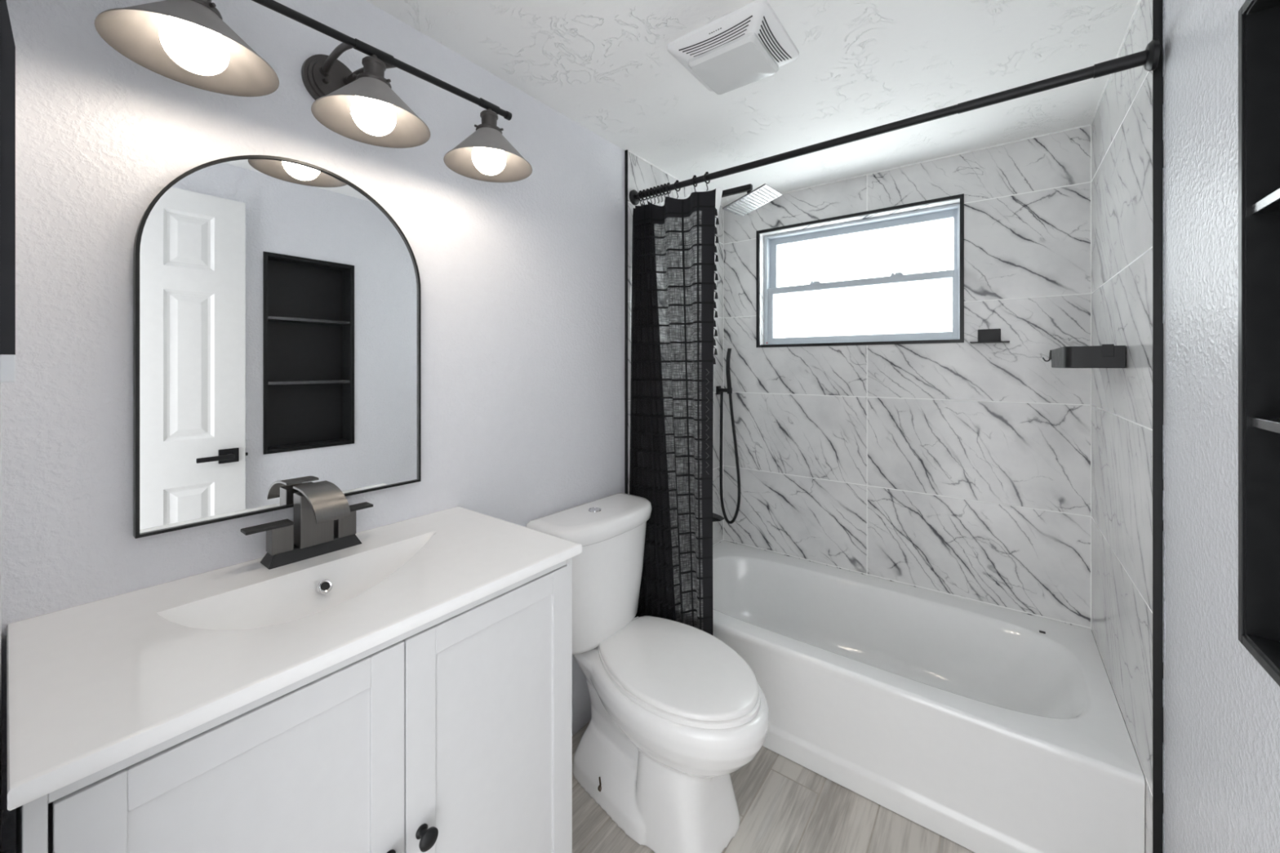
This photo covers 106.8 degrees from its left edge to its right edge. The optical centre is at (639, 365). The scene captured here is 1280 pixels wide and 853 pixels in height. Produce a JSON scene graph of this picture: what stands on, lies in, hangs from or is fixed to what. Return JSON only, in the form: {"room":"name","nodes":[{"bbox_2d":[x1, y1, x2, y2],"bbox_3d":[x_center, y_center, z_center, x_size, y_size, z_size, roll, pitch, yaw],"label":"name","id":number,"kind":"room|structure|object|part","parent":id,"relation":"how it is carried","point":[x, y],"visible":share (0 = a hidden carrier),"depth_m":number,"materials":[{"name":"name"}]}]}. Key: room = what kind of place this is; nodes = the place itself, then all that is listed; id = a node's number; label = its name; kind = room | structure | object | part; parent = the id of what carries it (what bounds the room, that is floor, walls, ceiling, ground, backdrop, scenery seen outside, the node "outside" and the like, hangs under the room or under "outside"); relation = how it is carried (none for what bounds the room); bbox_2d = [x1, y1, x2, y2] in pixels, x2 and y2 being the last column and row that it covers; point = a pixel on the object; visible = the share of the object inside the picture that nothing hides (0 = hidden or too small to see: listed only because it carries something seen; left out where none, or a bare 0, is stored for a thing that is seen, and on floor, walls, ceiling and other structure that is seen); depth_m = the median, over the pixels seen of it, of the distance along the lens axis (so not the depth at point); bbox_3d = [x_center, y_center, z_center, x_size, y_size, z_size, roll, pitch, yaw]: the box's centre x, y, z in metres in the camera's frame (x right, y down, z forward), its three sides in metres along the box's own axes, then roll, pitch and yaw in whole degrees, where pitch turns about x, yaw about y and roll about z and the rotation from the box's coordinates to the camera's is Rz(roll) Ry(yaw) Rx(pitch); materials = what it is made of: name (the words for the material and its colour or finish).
{"room":"bathroom","nodes":[
{"label":"bathroom","id":0,"kind":"room"},
{"bbox_2d":[0,382,0,852],"bbox_3d":[-0.459,0.257,0.270,1.655,2.307,0.110,0,0,37],"label":"wall","id":1,"kind":"structure","parent":0,"point":[0,382],"depth_m":0.62,"materials":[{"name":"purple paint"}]},
{"bbox_2d":[0,0,15,382],"bbox_3d":[-0.789,-0.317,0.592,0.300,0.667,0.010,0,0,37],"label":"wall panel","id":2,"kind":"object","parent":1,"relation":"attached to","point":[7,47],"visible":1,"depth_m":0.50,"materials":[{"name":"black plastic"}]},
{"bbox_2d":[0,0,624,852],"bbox_3d":[-0.312,0.257,1.746,0.120,2.307,2.680,0,0,37],"label":"wall","id":3,"kind":"structure","parent":0,"point":[522,282],"depth_m":1.03,"materials":[{"name":"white paint"}]},
{"bbox_2d":[133,155,421,538],"bbox_3d":[-0.742,-0.071,1.051,0.023,0.751,0.519,0,0,37],"label":"wall mirror","id":4,"kind":"object","parent":3,"relation":"attached to","point":[277,303],"visible":1,"depth_m":0.99,"materials":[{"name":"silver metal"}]},
{"bbox_2d":[94,0,532,182],"bbox_3d":[-0.587,-0.592,1.009,0.322,0.245,0.759,0,0,37],"label":"vanity light","id":5,"kind":"object","parent":3,"relation":"attached to","point":[188,42],"visible":1,"depth_m":0.91,"materials":[{"name":"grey metal"}]},
{"bbox_2d":[94,0,279,97],"bbox_3d":[-0.707,-0.547,0.757,0.212,0.156,0.212,0,0,37],"label":"shade","id":6,"kind":"object","parent":5,"relation":"attached to","point":[188,42],"depth_m":0.75,"materials":[{"name":"grey metal"}]},
{"bbox_3d":[-0.702,-0.653,1.095,0.035,0.122,0.122,0,0,37],"label":"plate","id":7,"kind":"part","parent":5,"relation":"part of","materials":[{"name":"brown metal"}]},
{"bbox_3d":[-0.639,-0.653,1.007,0.196,0.042,0.019,0,0,41],"label":"arm","id":8,"kind":"part","parent":5,"relation":"part of","materials":[{"name":"brown metal"}]},
{"bbox_3d":[-0.601,-0.654,1.058,0.196,0.039,0.019,0,0,32],"label":"arm","id":9,"kind":"part","parent":5,"relation":"part of","materials":[{"name":"brown metal"}]},
{"bbox_2d":[311,54,430,148],"bbox_3d":[-0.545,-0.556,0.974,0.212,0.160,0.212,0,0,37],"label":"shade","id":10,"kind":"object","parent":5,"relation":"attached to","point":[367,110],"depth_m":0.97,"materials":[{"name":"grey metal"}]},
{"bbox_2d":[443,108,532,182],"bbox_3d":[-0.379,-0.565,1.195,0.212,0.164,0.212,0,0,37],"label":"shade","id":11,"kind":"object","parent":5,"relation":"attached to","point":[486,155],"depth_m":1.18,"materials":[{"name":"grey metal"}]},
{"bbox_2d":[624,150,627,493],"bbox_3d":[-0.057,0.227,1.976,0.013,2.247,0.006,0,0,37],"label":"trim","id":12,"kind":"structure","parent":3,"relation":"attached to","point":[625,151],"depth_m":1.97,"materials":[{"name":"black metal"}]},
{"bbox_2d":[627,151,723,559],"bbox_3d":[0.204,0.227,2.326,0.012,2.247,0.866,0,0,37],"label":"wall tile","id":13,"kind":"structure","parent":3,"relation":"attached to","point":[642,175],"depth_m":2.57,"materials":[{"name":"tile"}]},
{"bbox_2d":[712,512,724,521],"bbox_3d":[0.301,0.722,2.273,0.206,0.080,0.076,0,0,37],"label":"tub spout","id":14,"kind":"object","parent":13,"relation":"attached to","point":[716,517],"visible":0.1,"depth_m":2.21,"materials":[{"name":"black metal"}]},
{"bbox_2d":[715,348,740,524],"bbox_3d":[0.484,0.378,2.574,0.138,0.945,0.044,0,0,37],"label":"shower","id":15,"kind":"object","parent":13,"relation":"attached to","point":[720,391],"visible":1,"depth_m":2.57,"materials":[{"name":"black metal"}]},
{"bbox_2d":[721,183,782,217],"bbox_3d":[0.359,-0.725,2.111,0.494,0.132,0.199,0,0,37],"label":"shower head","id":16,"kind":"object","parent":13,"relation":"attached to","point":[765,193],"visible":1,"depth_m":2.02},
{"bbox_3d":[0.322,-0.762,2.139,0.387,0.024,0.024,0,0,37],"label":"shower arm","id":17,"kind":"part","parent":16,"relation":"part of","materials":[{"name":"black metal"}]},
{"bbox_2d":[629,38,1159,205],"bbox_3d":[0.556,-0.699,1.528,1.511,0.085,0.063,0,0,39],"label":"shower rod","id":18,"kind":"object","parent":13,"relation":"attached to","point":[1148,58],"visible":0.95,"depth_m":1.26,"materials":[{"name":"black metal"}]},
{"bbox_2d":[637,191,642,206],"bbox_3d":[0.002,-0.696,1.983,0.013,0.071,0.039,0,0,32],"label":"curtain ring","id":19,"kind":"object","parent":18,"relation":"hanging from","point":[639,199],"visible":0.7,"depth_m":1.98,"materials":[{"name":"black metal"}]},
{"bbox_2d":[640,189,646,204],"bbox_3d":[0.016,-0.695,1.971,0.013,0.071,0.039,0,0,44],"label":"curtain ring","id":20,"kind":"object","parent":18,"relation":"hanging from","point":[643,190],"visible":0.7,"depth_m":1.97,"materials":[{"name":"black metal"}]},
{"bbox_2d":[644,188,649,204],"bbox_3d":[0.031,-0.695,1.959,0.013,0.071,0.039,0,0,34],"label":"curtain ring","id":21,"kind":"object","parent":18,"relation":"hanging from","point":[646,189],"visible":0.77,"depth_m":1.95,"materials":[{"name":"black metal"}]},
{"bbox_2d":[648,187,653,203],"bbox_3d":[0.046,-0.695,1.947,0.013,0.071,0.039,0,0,41],"label":"curtain ring","id":22,"kind":"object","parent":18,"relation":"hanging from","point":[651,188],"visible":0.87,"depth_m":1.94,"materials":[{"name":"black metal"}]},
{"bbox_2d":[652,186,657,204],"bbox_3d":[0.060,-0.695,1.936,0.013,0.071,0.039,0,0,29],"label":"curtain ring","id":23,"kind":"object","parent":18,"relation":"hanging from","point":[654,188],"visible":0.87,"depth_m":1.93,"materials":[{"name":"black metal"}]},
{"bbox_2d":[654,185,660,203],"bbox_3d":[0.073,-0.694,1.924,0.013,0.071,0.039,0,0,39],"label":"curtain ring","id":24,"kind":"object","parent":18,"relation":"hanging from","point":[658,186],"visible":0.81,"depth_m":1.92,"materials":[{"name":"black metal"}]},
{"bbox_2d":[658,184,663,202],"bbox_3d":[0.087,-0.694,1.913,0.013,0.071,0.039,0,0,31],"label":"curtain ring","id":25,"kind":"object","parent":18,"relation":"hanging from","point":[661,185],"visible":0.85,"depth_m":1.91,"materials":[{"name":"black metal"}]},
{"bbox_2d":[662,183,667,197],"bbox_3d":[0.101,-0.694,1.902,0.013,0.071,0.039,0,0,42],"label":"curtain ring","id":26,"kind":"object","parent":18,"relation":"hanging from","point":[664,184],"visible":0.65,"depth_m":1.90,"materials":[{"name":"black metal"}]},
{"bbox_2d":[666,182,671,196],"bbox_3d":[0.114,-0.693,1.891,0.013,0.071,0.039,0,0,28],"label":"curtain ring","id":27,"kind":"object","parent":18,"relation":"hanging from","point":[668,184],"visible":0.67,"depth_m":1.89,"materials":[{"name":"black metal"}]},
{"bbox_2d":[629,188,719,635],"bbox_3d":[0.118,0.297,1.853,0.396,1.926,0.108,0,0,37],"label":"shower curtain","id":28,"kind":"object","parent":18,"relation":"hanging from","point":[653,465],"visible":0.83,"depth_m":1.83,"materials":[{"name":"black fabric"}]},
{"bbox_2d":[673,180,680,198],"bbox_3d":[0.146,-0.693,1.864,0.013,0.071,0.039,0,0,45],"label":"curtain ring","id":29,"kind":"object","parent":18,"relation":"hanging from","point":[677,181],"visible":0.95,"depth_m":1.86,"materials":[{"name":"black metal"}]},
{"bbox_2d":[657,186,723,579],"bbox_3d":[0.238,0.138,1.940,0.308,1.624,0.193,0,0,37],"label":"curtain liner","id":30,"kind":"object","parent":18,"relation":"hanging from","point":[719,189],"visible":0.02,"depth_m":1.81,"materials":[{"name":"white plastic"}]},
{"bbox_2d":[692,175,697,191],"bbox_3d":[0.209,-0.692,1.813,0.013,0.071,0.039,0,0,33],"label":"curtain ring","id":31,"kind":"object","parent":18,"relation":"hanging from","point":[694,176],"visible":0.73,"depth_m":1.81,"materials":[{"name":"black metal"}]},
{"bbox_2d":[703,171,710,191],"bbox_3d":[0.251,-0.691,1.779,0.013,0.071,0.039,0,0,43],"label":"curtain ring","id":32,"kind":"object","parent":18,"relation":"hanging from","point":[706,172],"visible":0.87,"depth_m":1.77,"materials":[{"name":"black metal"}]},
{"bbox_2d":[366,0,1137,205],"bbox_3d":[0.367,-0.937,1.268,1.780,0.080,2.730,0,0,37],"label":"ceiling","id":33,"kind":"structure","parent":0,"point":[606,66],"depth_m":1.44,"materials":[{"name":"white paint"}]},
{"bbox_2d":[666,0,799,94],"bbox_3d":[0.266,-0.864,1.347,0.290,0.066,0.269,0,0,37],"label":"exhaust fan","id":34,"kind":"object","parent":33,"relation":"attached to","point":[748,44],"visible":1,"depth_m":1.29,"materials":[{"name":"white plastic"}]},
{"bbox_2d":[572,720,975,852],"bbox_3d":[0.352,1.380,1.248,1.780,0.060,2.680,0,0,37],"label":"floor","id":35,"kind":"structure","parent":0,"point":[784,806],"depth_m":1.40,"materials":[{"name":"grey wood"}]},
{"bbox_2d":[16,557,572,852],"bbox_3d":[-0.554,0.888,0.906,0.488,0.924,0.766,0,0,37],"label":"vanity cabinet","id":36,"kind":"object","parent":35,"relation":"on","point":[452,732],"visible":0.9,"depth_m":0.75,"materials":[{"name":"white paint"}]},
{"bbox_3d":[-0.500,0.844,0.638,0.018,0.788,0.362,0,0,37],"label":"door","id":37,"kind":"part","parent":36,"relation":"part of","materials":[{"name":"white paint"}]},
{"bbox_2d":[6,506,582,810],"bbox_3d":[-0.560,0.455,0.909,0.487,0.105,0.781,0,0,37],"label":"sink","id":38,"kind":"object","parent":36,"relation":"in","point":[92,686],"visible":0.99,"depth_m":0.71,"materials":[{"name":"white ceramic"}]},
{"bbox_2d":[240,480,373,569],"bbox_3d":[-0.674,0.329,0.999,0.136,0.148,0.235,0,0,37],"label":"sink faucet","id":39,"kind":"object","parent":38,"relation":"on","point":[324,522],"visible":1,"depth_m":0.99,"materials":[{"name":"grey metal"}]},
{"bbox_3d":[-0.752,0.325,0.959,0.036,0.006,0.078,0,0,37],"label":"lever","id":40,"kind":"part","parent":39,"relation":"part of","materials":[{"name":"grey metal"}]},
{"bbox_3d":[-0.740,0.353,0.977,0.038,0.053,0.037,0,0,37],"label":"handle","id":41,"kind":"part","parent":39,"relation":"part of","materials":[{"name":"grey metal"}]},
{"bbox_3d":[-0.703,0.391,1.024,0.059,0.025,0.172,0,0,37],"label":"plate","id":42,"kind":"part","parent":39,"relation":"part of","materials":[{"name":"black metal"}]},
{"bbox_3d":[-0.702,0.325,1.023,0.042,0.110,0.062,0,0,37],"label":"spout","id":43,"kind":"part","parent":39,"relation":"part of","materials":[{"name":"grey metal"}]},
{"bbox_3d":[-0.669,0.284,0.999,0.129,0.057,0.062,0,0,37],"label":"waterfall spout","id":44,"kind":"part","parent":39,"relation":"part of","materials":[{"name":"grey metal"}]},
{"bbox_3d":[-0.668,0.353,1.073,0.038,0.053,0.037,0,0,37],"label":"handle","id":45,"kind":"part","parent":39,"relation":"part of","materials":[{"name":"grey metal"}]},
{"bbox_3d":[-0.656,0.325,1.087,0.036,0.006,0.074,0,0,37],"label":"lever","id":46,"kind":"part","parent":39,"relation":"part of","materials":[{"name":"grey metal"}]},
{"bbox_3d":[-0.388,0.782,0.747,0.031,0.032,0.032,0,0,37],"label":"knob","id":47,"kind":"part","parent":36,"relation":"part of","materials":[{"name":"black metal"}]},
{"bbox_3d":[-0.355,0.782,0.790,0.031,0.032,0.032,0,0,37],"label":"knob","id":48,"kind":"part","parent":36,"relation":"part of","materials":[{"name":"black metal"}]},
{"bbox_3d":[-0.278,0.844,0.934,0.018,0.788,0.374,0,0,37],"label":"door","id":49,"kind":"part","parent":36,"relation":"part of","materials":[{"name":"white paint"}]},
{"bbox_2d":[525,492,768,852],"bbox_3d":[0.057,0.923,1.498,0.743,0.853,0.505,0,0,37],"label":"toilet","id":50,"kind":"object","parent":35,"relation":"on","point":[676,710],"visible":0.98,"depth_m":1.41,"materials":[{"name":"white ceramic"}]},
{"bbox_3d":[-0.140,0.531,1.660,0.233,0.060,0.483,0,0,37],"label":"tank lid","id":51,"kind":"part","parent":50,"relation":"part of","materials":[{"name":"white ceramic"}]},
{"bbox_3d":[-0.146,0.747,1.663,0.212,0.383,0.447,0,0,37],"label":"tank","id":52,"kind":"part","parent":50,"relation":"part of","materials":[{"name":"white ceramic"}]},
{"bbox_3d":[0.079,1.146,1.508,0.700,0.408,0.428,0,0,37],"label":"bowl","id":53,"kind":"part","parent":50,"relation":"part of","materials":[{"name":"white ceramic"}]},
{"bbox_3d":[0.111,0.917,1.479,0.551,0.016,0.389,0,0,37],"label":"seat lid","id":54,"kind":"part","parent":50,"relation":"part of","materials":[{"name":"white plastic"}]},
{"bbox_2d":[674,540,1145,852],"bbox_3d":[0.829,1.161,1.892,1.506,0.373,0.803,0,0,37],"label":"bathtub","id":55,"kind":"object","parent":35,"relation":"on","point":[986,728],"visible":0.81,"depth_m":1.54,"materials":[{"name":"white ceramic"}]},
{"bbox_2d":[723,125,1090,629],"bbox_3d":[1.095,0.227,2.249,1.530,2.247,0.085,0,0,37],"label":"wall","id":56,"kind":"structure","parent":0,"point":[962,470],"depth_m":2.02,"materials":[{"name":"tile"}]},
{"bbox_2d":[755,193,964,347],"bbox_3d":[0.995,-0.410,2.275,0.920,0.624,0.014,0,0,37],"label":"trim","id":57,"kind":"structure","parent":56,"relation":"attached to","point":[961,197],"depth_m":2.19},
{"bbox_2d":[627,0,1141,630],"bbox_3d":[0.813,0.040,1.871,1.516,1.880,0.867,0,0,37],"label":"trim","id":58,"kind":"structure","parent":56,"relation":"attached to","point":[1139,1],"depth_m":1.76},
{"bbox_2d":[969,328,1009,343],"bbox_3d":[1.408,-0.122,1.915,0.128,0.058,0.075,0,0,37],"label":"soap shelf","id":59,"kind":"object","parent":56,"relation":"attached to","point":[984,335],"visible":1,"depth_m":1.94,"materials":[{"name":"black metal"}]},
{"bbox_3d":[1.428,-0.124,1.943,0.076,0.054,0.006,0,0,37],"label":"plate","id":60,"kind":"part","parent":59,"relation":"part of","materials":[{"name":"black metal"}]},
{"bbox_3d":[1.408,-0.096,1.914,0.128,0.004,0.074,0,0,37],"label":"shelf plate","id":61,"kind":"part","parent":59,"relation":"part of","materials":[{"name":"black metal"}]},
{"bbox_2d":[1163,0,1279,852],"bbox_3d":[1.012,0.257,0.754,0.120,2.307,2.680,0,0,37],"label":"wall","id":62,"kind":"structure","parent":0,"point":[1221,710],"depth_m":0.84,"materials":[{"name":"white paint"}]},
{"bbox_2d":[1091,0,1152,852],"bbox_3d":[1.422,0.227,1.414,0.015,2.247,0.866,0,0,37],"label":"wall tile","id":63,"kind":"structure","parent":62,"relation":"attached to","point":[1122,126],"depth_m":1.31,"materials":[{"name":"tile"}]},
{"bbox_2d":[1042,344,1125,368],"bbox_3d":[1.372,-0.027,1.486,0.152,0.066,0.410,0,0,37],"label":"shower caddy","id":64,"kind":"object","parent":63,"relation":"attached to","point":[1104,356],"visible":1,"depth_m":1.32,"materials":[{"name":"black metal"}]},
{"bbox_2d":[1152,0,1163,852],"bbox_3d":[1.160,0.227,1.065,0.016,2.247,0.006,0,0,37],"label":"trim","id":65,"kind":"structure","parent":62,"relation":"attached to","point":[1157,78],"depth_m":1.06,"materials":[{"name":"black metal"}]},
{"bbox_2d":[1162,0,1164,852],"bbox_3d":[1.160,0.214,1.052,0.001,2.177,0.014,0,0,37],"label":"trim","id":66,"kind":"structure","parent":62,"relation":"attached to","point":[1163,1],"depth_m":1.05,"materials":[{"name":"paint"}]},
{"bbox_2d":[1238,0,1279,686],"bbox_3d":[0.827,-0.061,0.525,0.111,0.946,0.392,0,0,37],"label":"recessed shelf","id":67,"kind":"object","parent":62,"relation":"attached to","point":[1259,20],"visible":1,"depth_m":0.69,"materials":[{"name":"black paint"}]},
{"bbox_3d":[1.123,0.257,2.278,1.780,2.307,0.156,0,0,37],"label":"wall","id":68,"kind":"structure","parent":0,"visible":0},
{"bbox_2d":[764,203,959,344],"bbox_3d":[1.055,-0.410,2.355,0.890,0.594,0.083,0,0,37],"label":"window","id":69,"kind":"structure","parent":68,"relation":"in","point":[771,242],"depth_m":2.32,"materials":[{"name":"grey plastic"}]},
{"bbox_3d":[1.047,-0.270,2.338,0.870,0.304,0.028,0,0,37],"label":"sash","id":70,"kind":"part","parent":69,"relation":"part of","materials":[{"name":"grey plastic"}]},
{"bbox_3d":[1.066,-0.546,2.363,0.870,0.302,0.027,0,0,37],"label":"sash","id":71,"kind":"part","parent":69,"relation":"part of","materials":[{"name":"grey plastic"}]}
]}

